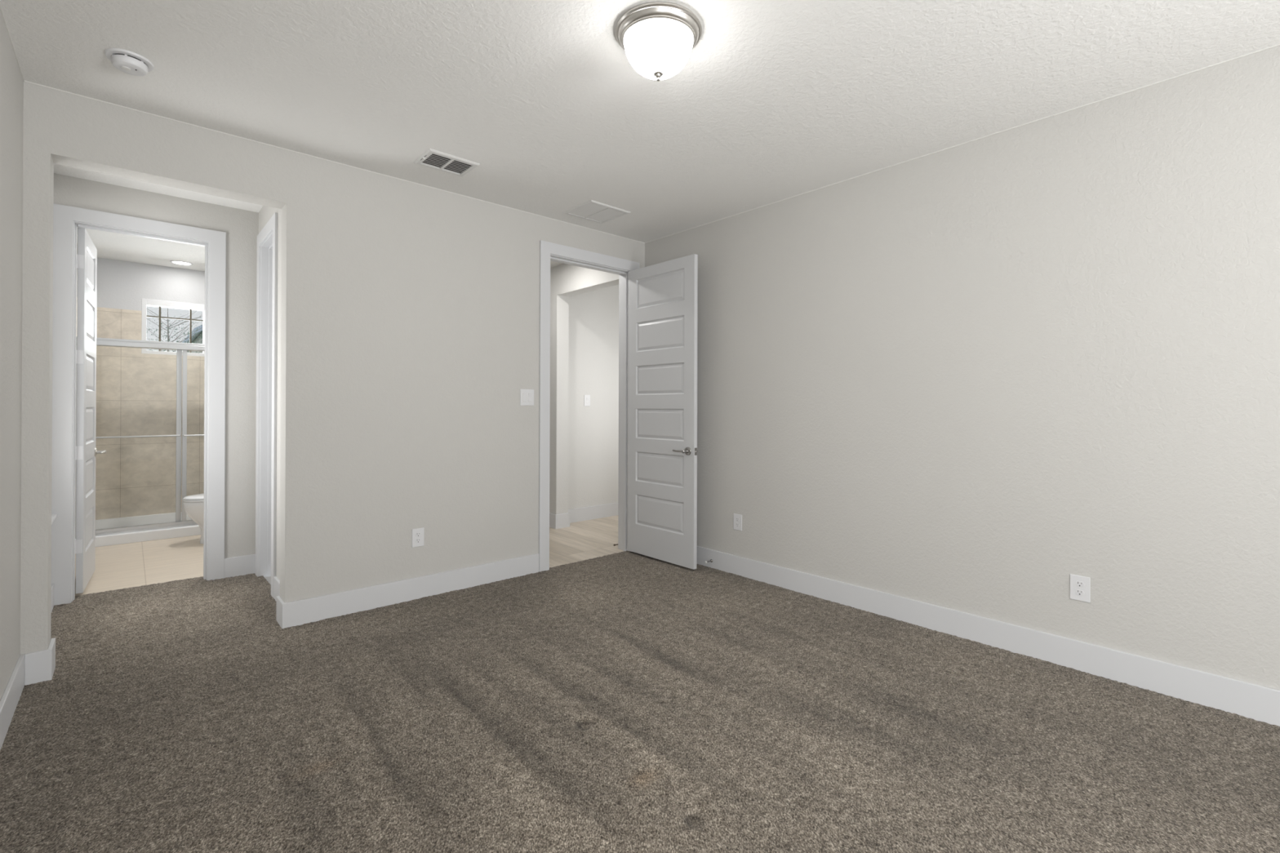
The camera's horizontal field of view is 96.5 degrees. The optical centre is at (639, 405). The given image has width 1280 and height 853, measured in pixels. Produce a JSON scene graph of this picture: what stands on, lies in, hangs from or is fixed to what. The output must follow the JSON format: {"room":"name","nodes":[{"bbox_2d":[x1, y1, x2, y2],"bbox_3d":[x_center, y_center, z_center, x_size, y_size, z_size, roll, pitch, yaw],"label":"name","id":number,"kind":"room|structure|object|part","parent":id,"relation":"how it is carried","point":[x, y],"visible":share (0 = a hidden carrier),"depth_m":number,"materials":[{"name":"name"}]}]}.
{"room":"empty bedroom","nodes":[
{"label":"empty bedroom","id":0,"kind":"room"},
{"bbox_2d":[0,9,77,700],"bbox_3d":[-1.970,-0.052,1.578,0.130,2.843,11.220,0,0,-42],"label":"wall","id":1,"kind":"structure","parent":0,"point":[11,82],"depth_m":2.34,"materials":[{"name":"paint"}]},
{"bbox_2d":[0,583,55,751],"bbox_3d":[-0.965,1.205,0.607,0.102,0.151,8.190,0,0,-42],"label":"baseboard","id":2,"kind":"structure","parent":1,"relation":"attached to","point":[10,699],"depth_m":2.58,"materials":[{"name":"white paint"}]},
{"bbox_2d":[51,513,57,524],"bbox_3d":[-3.367,0.695,3.162,0.128,0.018,1.143,0,0,-42],"label":"window sill","id":3,"kind":"structure","parent":1,"relation":"attached to","point":[54,516],"depth_m":3.51,"materials":[{"name":"white paint"}]},
{"bbox_2d":[95,257,204,519],"bbox_3d":[-4.947,-0.051,6.221,1.650,2.843,0.150,0,0,-42],"label":"wall","id":4,"kind":"structure","parent":0,"point":[136,391],"depth_m":5.91,"materials":[{"name":"tile"}]},
{"bbox_2d":[141,298,204,356],"bbox_3d":[-4.997,-0.821,6.147,0.552,0.572,0.094,0,0,-42],"label":"window","id":5,"kind":"structure","parent":4,"relation":"in","point":[145,302],"depth_m":6.07,"materials":[{"name":"white plastic"}]},
{"bbox_2d":[53,173,258,558],"bbox_3d":[-3.156,-0.049,4.221,1.650,2.843,0.120,0,0,-42],"label":"wall","id":6,"kind":"structure","parent":0,"point":[241,227],"depth_m":4.26,"materials":[{"name":"paint"}]},
{"bbox_2d":[75,226,106,593],"bbox_3d":[-3.937,0.034,4.068,0.159,2.434,0.702,0,0,-39],"label":"door","id":7,"kind":"structure","parent":6,"relation":"in","point":[86,451],"depth_m":3.90,"materials":[{"name":"grey paint"}]},
{"bbox_2d":[51,203,226,605],"bbox_3d":[-3.438,0.002,3.969,0.891,2.557,0.154,0,0,-42],"label":"door frame","id":8,"kind":"structure","parent":6,"relation":"attached to","point":[66,219],"depth_m":3.74,"materials":[{"name":"white paint"}]},
{"bbox_2d":[224,554,254,577],"bbox_3d":[-2.991,1.207,4.279,0.204,0.151,0.015,0,0,-42],"label":"baseboard","id":9,"kind":"structure","parent":6,"relation":"attached to","point":[242,565],"depth_m":4.27,"materials":[{"name":"white paint"}]},
{"bbox_2d":[258,205,281,585],"bbox_3d":[-2.455,-0.048,3.933,0.120,2.843,1.245,0,0,-42],"label":"wall","id":10,"kind":"structure","parent":0,"point":[265,213],"depth_m":3.75,"materials":[{"name":"paint"}]},
{"bbox_2d":[255,212,277,597],"bbox_3d":[-2.606,0.004,4.090,0.139,2.560,0.715,0,0,-42],"label":"door frame","id":11,"kind":"structure","parent":10,"relation":"attached to","point":[267,238],"depth_m":4.26,"materials":[{"name":"white paint"}]},
{"bbox_2d":[254,554,279,600],"bbox_3d":[-2.504,1.208,3.879,0.015,0.151,1.230,0,0,-42],"label":"baseboard","id":12,"kind":"structure","parent":10,"relation":"attached to","point":[276,581],"depth_m":3.72,"materials":[{"name":"white paint"}]},
{"bbox_2d":[20,81,644,654],"bbox_3d":[-0.631,-0.040,4.632,5.960,2.843,0.147,0,0,-42],"label":"wall","id":13,"kind":"structure","parent":0,"point":[410,312],"depth_m":3.57,"materials":[{"name":"paint"}]},
{"bbox_2d":[275,553,538,628],"bbox_3d":[-1.465,1.211,3.886,1.697,0.151,0.177,0,0,-42],"label":"baseboard","id":14,"kind":"structure","parent":13,"relation":"attached to","point":[300,612],"depth_m":3.68,"materials":[{"name":"white paint"}]},
{"bbox_2d":[412,527,424,547],"bbox_3d":[-1.468,0.876,3.779,0.080,0.122,0.008,0,0,-42],"label":"wall outlet","id":15,"kind":"object","parent":13,"relation":"attached to","point":[418,533],"visible":1,"depth_m":3.78,"materials":[{"name":"white plastic"}]},
{"bbox_2d":[520,389,533,405],"bbox_3d":[-0.854,-0.059,4.327,0.119,0.124,0.010,0,0,-42],"label":"light switch","id":16,"kind":"object","parent":13,"relation":"attached to","point":[526,396],"visible":1,"depth_m":4.33,"materials":[{"name":"white plastic"}]},
{"bbox_2d":[538,240,639,571],"bbox_3d":[-0.447,0.012,4.797,1.021,2.560,0.181,0,0,-42],"label":"door frame","id":17,"kind":"structure","parent":13,"relation":"attached to","point":[548,251],"depth_m":4.57,"materials":[{"name":"white paint"}]},
{"bbox_3d":[-0.502,0.012,4.858,1.021,2.560,0.017,0,0,-42],"label":"casing","id":18,"kind":"part","parent":17,"relation":"part of","materials":[{"name":"white paint"}]},
{"bbox_2d":[626,253,697,569],"bbox_3d":[0.168,0.049,4.710,0.159,2.434,0.810,0,0,-42],"label":"door","id":19,"kind":"structure","parent":13,"relation":"in","point":[662,297],"depth_m":4.66,"materials":[{"name":"grey paint"}]},
{"bbox_3d":[0.296,0.358,4.463,0.021,0.020,0.126,0,0,-42],"label":"lever","id":20,"kind":"part","parent":19,"relation":"part of","materials":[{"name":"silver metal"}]},
{"bbox_3d":[0.371,0.358,4.447,0.010,0.066,0.066,0,0,-42],"label":"handle","id":21,"kind":"part","parent":19,"relation":"part of","materials":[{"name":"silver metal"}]},
{"bbox_2d":[549,263,618,515],"bbox_3d":[-0.844,-0.037,6.054,0.150,2.843,2.255,0,0,-42],"label":"wall","id":22,"kind":"structure","parent":0,"point":[566,281],"depth_m":6.00,"materials":[{"name":"paint"}]},
{"bbox_2d":[549,512,569,528],"bbox_3d":[-1.172,1.218,6.412,0.180,0.151,1.085,0,0,-42],"label":"baseboard","id":23,"kind":"structure","parent":22,"relation":"attached to","point":[558,521],"depth_m":6.00,"materials":[{"name":"white paint"}]},
{"bbox_2d":[568,284,618,509],"bbox_3d":[-0.119,-0.033,6.941,2.115,2.843,0.120,0,0,-42],"label":"wall","id":24,"kind":"structure","parent":0,"point":[593,316],"depth_m":6.49,"materials":[{"name":"paint"}]},
{"bbox_2d":[584,395,590,406],"bbox_3d":[-0.593,-0.052,6.430,0.082,0.126,0.010,0,0,-42],"label":"light switch","id":25,"kind":"object","parent":24,"relation":"attached to","point":[587,397],"visible":1,"depth_m":6.43,"materials":[{"name":"white plastic"}]},
{"bbox_2d":[568,502,617,523],"bbox_3d":[-0.110,1.223,6.860,2.000,0.151,0.015,0,0,-42],"label":"baseboard","id":26,"kind":"structure","parent":24,"relation":"attached to","point":[580,514],"depth_m":6.47,"materials":[{"name":"white paint"}]},
{"bbox_2d":[0,515,1279,852],"bbox_3d":[0.252,1.330,3.563,6.060,0.104,11.030,0,0,-42],"label":"floor","id":27,"kind":"structure","parent":0,"point":[626,701],"depth_m":2.23,"materials":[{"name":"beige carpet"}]},
{"bbox_2d":[75,511,200,546],"bbox_3d":[-4.698,1.214,5.845,1.510,0.137,0.745,0,0,-42],"label":"shower pan","id":28,"kind":"object","parent":27,"relation":"on","point":[188,531],"visible":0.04,"depth_m":5.57,"materials":[{"name":"white plastic"}]},
{"bbox_2d":[75,336,204,537],"bbox_3d":[-4.506,0.288,5.636,1.510,1.802,0.100,0,0,-42],"label":"shower enclosure","id":29,"kind":"object","parent":28,"relation":"on","point":[181,376],"visible":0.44,"depth_m":5.61,"materials":[{"name":"silver metal"}]},
{"bbox_3d":[-5.063,0.310,5.145,0.025,1.715,0.070,0,0,-42],"label":"wall post","id":30,"kind":"part","parent":29,"relation":"part of","materials":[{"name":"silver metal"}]},
{"bbox_3d":[-4.807,1.155,5.399,0.652,0.016,0.018,0,0,-42],"label":"rail","id":31,"kind":"part","parent":29,"relation":"part of","materials":[{"name":"silver metal"}]},
{"bbox_2d":[182,493,204,543],"bbox_3d":[-3.890,0.895,5.484,0.781,0.780,0.460,0,0,-42],"label":"toilet","id":32,"kind":"object","parent":27,"relation":"on","point":[193,504],"visible":0.16,"depth_m":5.21,"materials":[{"name":"white ceramic"}]},
{"bbox_3d":[-3.997,0.874,5.388,0.494,0.020,0.368,0,0,-42],"label":"seat","id":33,"kind":"part","parent":32,"relation":"part of","materials":[{"name":"white plastic"}]},
{"bbox_3d":[-3.996,0.847,5.389,0.492,0.030,0.364,0,0,-42],"label":"lid","id":34,"kind":"part","parent":32,"relation":"part of","materials":[{"name":"white ceramic"}]},
{"bbox_2d":[0,0,1279,271],"bbox_3d":[0.243,-1.521,3.560,6.100,0.120,11.220,0,0,-42],"label":"ceiling","id":35,"kind":"structure","parent":0,"point":[775,100],"depth_m":2.58,"materials":[{"name":"paint"}]},
{"bbox_2d":[104,48,153,75],"bbox_3d":[-2.172,-1.448,2.433,0.156,0.048,0.156,0,0,-42],"label":"smoke detector","id":36,"kind":"object","parent":35,"relation":"attached to","point":[126,61],"visible":1,"depth_m":2.40,"materials":[{"name":"white plastic"}]},
{"bbox_2d":[169,260,192,265],"bbox_3d":[-4.737,-1.469,5.905,0.186,0.006,0.186,0,0,-42],"label":"recessed light","id":37,"kind":"object","parent":35,"relation":"in","point":[177,262],"visible":1,"depth_m":5.91,"materials":[{"name":"white plastic"}]},
{"bbox_2d":[173,261,191,264],"bbox_3d":[-4.737,-1.469,5.905,0.150,0.002,0.150,0,0,37],"label":"diffuser","id":38,"kind":"object","parent":37,"relation":"attached to","point":[174,262],"depth_m":5.91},
{"bbox_2d":[413,148,479,176],"bbox_3d":[-1.167,-1.456,3.458,0.309,0.020,0.246,0,0,-42],"label":"ceiling vent","id":39,"kind":"object","parent":35,"relation":"in","point":[432,158],"visible":1,"depth_m":3.44,"materials":[{"name":"white metal"}]},
{"bbox_2d":[563,200,631,223],"bbox_3d":[-0.325,-1.455,4.322,0.372,0.012,0.350,0,0,-42],"label":"ceiling vent","id":40,"kind":"object","parent":35,"relation":"in","point":[593,211],"visible":1,"depth_m":4.30,"materials":[{"name":"white metal"}]},
{"bbox_2d":[615,1,702,81],"bbox_3d":[0.072,-1.367,2.236,0.339,0.197,0.339,0,0,-42],"label":"ceiling light","id":41,"kind":"object","parent":35,"relation":"attached to","point":[658,39],"visible":1,"depth_m":2.15,"materials":[{"name":"white glass"}]},
{"bbox_3d":[0.072,-1.363,2.236,0.271,0.133,0.271,0,0,-42],"label":"lamp shade","id":42,"kind":"part","parent":41,"relation":"part of","materials":[{"name":"white glass"}]},
{"bbox_2d":[644,44,1279,690],"bbox_3d":[2.351,-0.035,2.642,0.120,2.843,6.798,0,0,-42],"label":"wall","id":43,"kind":"structure","parent":0,"point":[978,376],"depth_m":2.93,"materials":[{"name":"paint"}]},
{"bbox_2d":[733,513,742,531],"bbox_3d":[0.741,0.888,4.337,0.008,0.122,0.080,0,0,-42],"label":"wall outlet","id":44,"kind":"object","parent":43,"relation":"attached to","point":[737,517],"visible":1,"depth_m":4.33,"materials":[{"name":"white plastic"}]},
{"bbox_2d":[696,546,1279,726],"bbox_3d":[2.297,1.221,2.593,0.015,0.151,6.798,0,0,-42],"label":"baseboard","id":45,"kind":"structure","parent":43,"relation":"attached to","point":[1255,702],"depth_m":2.90,"materials":[{"name":"white paint"}]},
{"bbox_2d":[1070,573,1090,602],"bbox_3d":[2.138,0.890,2.777,0.008,0.122,0.080,0,0,-42],"label":"wall outlet","id":46,"kind":"object","parent":43,"relation":"attached to","point":[1080,586],"visible":1,"depth_m":2.77,"materials":[{"name":"white plastic"}]},
{"bbox_2d":[1075,589,1084,595],"bbox_3d":[2.137,0.911,2.776,0.004,0.027,0.034,0,0,-42],"label":"receptacle","id":47,"kind":"object","parent":46,"relation":"attached to","point":[1077,592],"depth_m":2.78,"materials":[{"name":"grey plastic"}]},
{"bbox_2d":[1075,581,1084,587],"bbox_3d":[2.137,0.870,2.776,0.004,0.027,0.034,0,0,-42],"label":"receptacle","id":48,"kind":"object","parent":46,"relation":"attached to","point":[1077,584],"depth_m":2.78,"materials":[{"name":"grey plastic"}]},
{"label":"outside","id":49,"kind":"structure","parent":0,"visible":0},
{"bbox_3d":[-15.473,1.691,18.764,30.000,0.150,31.400,0,0,-42],"label":"ground","id":50,"kind":"structure","parent":49,"visible":0},
{"bbox_2d":[146,308,203,353],"bbox_3d":[-8.950,-0.173,10.848,2.658,3.584,2.390,0,0,-10],"label":"tree","id":51,"kind":"object","parent":50,"relation":"on","point":[167,321],"visible":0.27,"depth_m":10.80,"materials":[{"name":"grey plant"}]},
{"bbox_2d":[182,324,203,353],"bbox_3d":[-10.188,-1.420,19.267,8.080,6.110,6.300,0,0,-42],"label":"tree","id":52,"kind":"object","parent":50,"relation":"on","point":[197,339],"visible":0.04,"depth_m":15.17,"materials":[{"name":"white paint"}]}
]}

